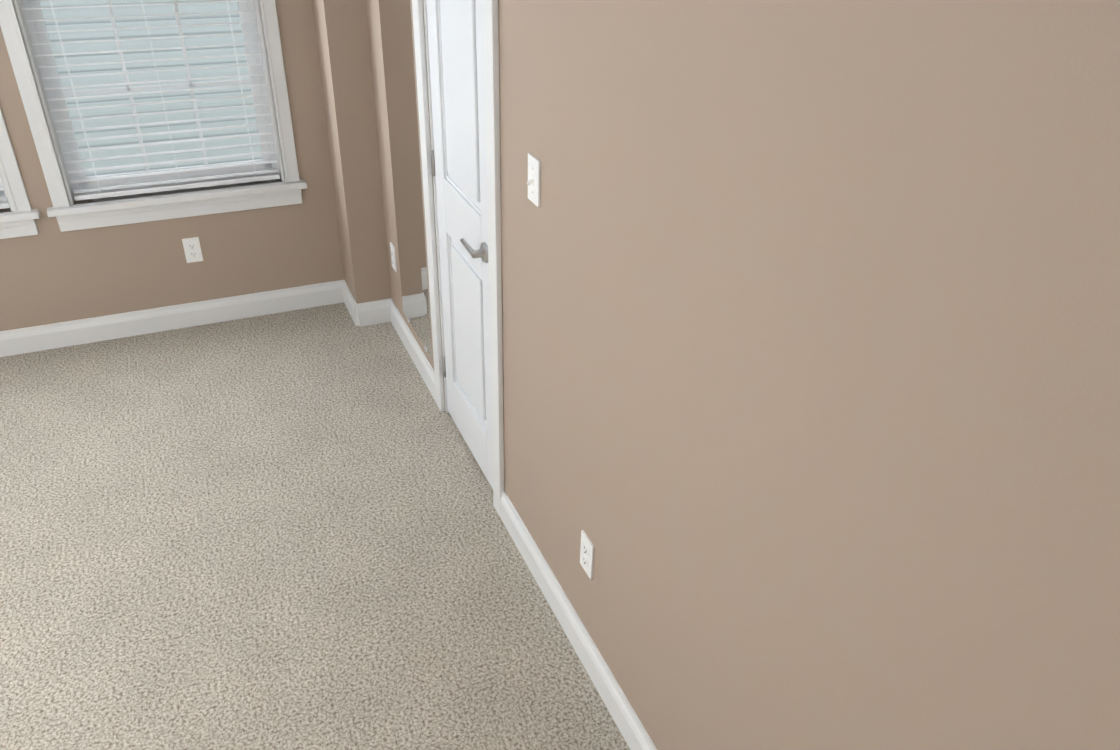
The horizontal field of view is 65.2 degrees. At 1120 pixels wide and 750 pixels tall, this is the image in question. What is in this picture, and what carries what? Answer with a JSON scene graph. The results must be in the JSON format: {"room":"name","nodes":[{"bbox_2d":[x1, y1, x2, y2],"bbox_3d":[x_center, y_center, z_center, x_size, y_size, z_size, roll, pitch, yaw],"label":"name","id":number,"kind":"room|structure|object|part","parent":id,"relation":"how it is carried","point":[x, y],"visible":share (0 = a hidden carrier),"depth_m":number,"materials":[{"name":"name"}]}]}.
{"room":"empty bedroom","nodes":[
{"label":"empty bedroom","id":0,"kind":"room"},
{"bbox_2d":[0,0,343,330],"bbox_3d":[-2.138,-1.214,3.386,2.336,2.400,0.170,-12,34,-20],"label":"wall","id":1,"kind":"structure","parent":0,"point":[51,273],"depth_m":3.87,"materials":[{"name":"beige paint"}]},
{"bbox_2d":[0,108,39,238],"bbox_3d":[-2.636,-1.306,3.040,1.059,1.838,0.205,-12,34,-20],"label":"window","id":2,"kind":"structure","parent":1,"relation":"in","point":[18,220],"depth_m":3.54,"materials":[{"name":"white wood"}]},
{"bbox_3d":[-2.628,-1.313,3.015,0.855,1.652,0.082,-12,34,-20],"label":"blind rail","id":3,"kind":"part","parent":2,"relation":"part of","materials":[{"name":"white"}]},
{"bbox_3d":[-2.665,-1.361,3.087,0.885,1.670,0.055,-12,34,-20],"label":"sash frame","id":4,"kind":"part","parent":2,"relation":"part of","materials":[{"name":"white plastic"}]},
{"bbox_2d":[0,0,306,231],"bbox_3d":[-1.643,-1.511,3.418,1.044,1.838,0.205,-12,34,-20],"label":"window","id":5,"kind":"structure","parent":1,"relation":"in","point":[78,183],"depth_m":3.68,"materials":[{"name":"white"}]},
{"bbox_3d":[-1.672,-1.566,3.465,0.724,1.524,0.028,-12,34,-20],"label":"glass","id":6,"kind":"part","parent":5,"relation":"part of","materials":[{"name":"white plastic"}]},
{"bbox_2d":[0,280,351,356],"bbox_3d":[-2.128,-0.195,3.911,2.336,0.114,0.016,-12,34,-20],"label":"baseboard","id":7,"kind":"structure","parent":1,"relation":"attached to","point":[192,314],"depth_m":4.03,"materials":[{"name":"white wood"}]},
{"bbox_2d":[182,237,202,262],"bbox_3d":[-1.648,-0.560,3.930,0.070,0.115,0.010,-12,34,-20],"label":"electrical outlet","id":8,"kind":"object","parent":1,"relation":"attached to","point":[192,249],"visible":1,"depth_m":3.93,"materials":[{"name":"white plastic"}]},
{"bbox_2d":[0,302,629,749],"bbox_3d":[-2.138,1.072,2.068,4.750,0.120,4.450,-12,34,-20],"label":"floor","id":9,"kind":"structure","parent":0,"point":[284,530],"depth_m":2.78,"materials":[{"name":"carpet"}]},
{"bbox_2d":[312,0,390,303],"bbox_3d":[-2.898,-1.122,2.877,4.750,2.740,0.450,-12,34,-20],"label":"wall","id":10,"kind":"structure","parent":0,"point":[342,36],"depth_m":3.74,"materials":[{"name":"beige paint"}]},
{"bbox_2d":[366,0,1119,749],"bbox_3d":[0.081,-0.469,1.945,0.120,2.740,4.000,-12,34,-20],"label":"wall","id":11,"kind":"structure","parent":0,"point":[810,320],"depth_m":1.25,"materials":[{"name":"beige paint"}]},
{"bbox_2d":[390,242,396,271],"bbox_3d":[-0.743,-0.523,3.891,0.010,0.115,0.070,-12,34,-20],"label":"electrical outlet","id":12,"kind":"object","parent":11,"relation":"attached to","point":[393,256],"visible":1,"depth_m":3.88,"materials":[{"name":"white plastic"}]},
{"bbox_2d":[379,0,432,359],"bbox_3d":[-0.588,-0.911,3.277,0.008,1.746,0.458,-12,34,-20],"label":"mirror","id":13,"kind":"object","parent":11,"relation":"attached to","point":[397,31],"visible":0.94,"depth_m":3.32,"materials":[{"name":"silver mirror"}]},
{"bbox_2d":[380,298,435,401],"bbox_3d":[-0.662,-0.121,3.856,0.040,0.114,0.777,-12,34,-20],"label":"baseboard","id":14,"kind":"structure","parent":11,"relation":"attached to","point":[389,312],"depth_m":3.88,"materials":[{"name":"white wood"}]},
{"bbox_2d":[412,0,503,517],"bbox_3d":[-0.277,-0.748,2.669,0.165,2.442,0.763,-12,34,-20],"label":"closet door","id":15,"kind":"structure","parent":11,"relation":"in","point":[460,155],"depth_m":2.79,"materials":[{"name":"painted wood"},{"name":"metal"}]},
{"bbox_3d":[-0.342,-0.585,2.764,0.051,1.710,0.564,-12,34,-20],"label":"handle","id":16,"kind":"part","parent":15,"relation":"part of","materials":[{"name":"silver metal"}]},
{"bbox_2d":[527,153,540,206],"bbox_3d":[-0.071,-0.475,2.138,0.021,0.115,0.070,-12,34,-20],"label":"light switch","id":17,"kind":"object","parent":11,"relation":"attached to","point":[534,171],"visible":1,"depth_m":2.13,"materials":[{"name":"white plastic"}]},
{"bbox_2d":[500,491,656,749],"bbox_3d":[0.260,0.996,2.074,0.016,0.114,2.289,-12,34,-20],"label":"baseboard","id":18,"kind":"structure","parent":11,"relation":"attached to","point":[631,728],"depth_m":2.47,"materials":[{"name":"white wood"}]},
{"bbox_2d":[580,530,594,579],"bbox_3d":[0.069,0.473,2.300,0.010,0.115,0.070,-12,34,-20],"label":"electrical outlet","id":19,"kind":"object","parent":11,"relation":"attached to","point":[587,547],"visible":1,"depth_m":2.29,"materials":[{"name":"white plastic"}]},
{"label":"outside","id":20,"kind":"structure","parent":0,"visible":0},
{"bbox_3d":[-12.865,-12.364,29.331,100.000,0.200,59.530,-12,34,-20],"label":"ground","id":21,"kind":"structure","parent":20,"visible":0},
{"bbox_2d":[40,0,261,175],"bbox_3d":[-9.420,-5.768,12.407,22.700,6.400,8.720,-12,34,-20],"label":"window pane","id":22,"kind":"object","parent":21,"relation":"on","point":[163,32],"depth_m":10.84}
]}

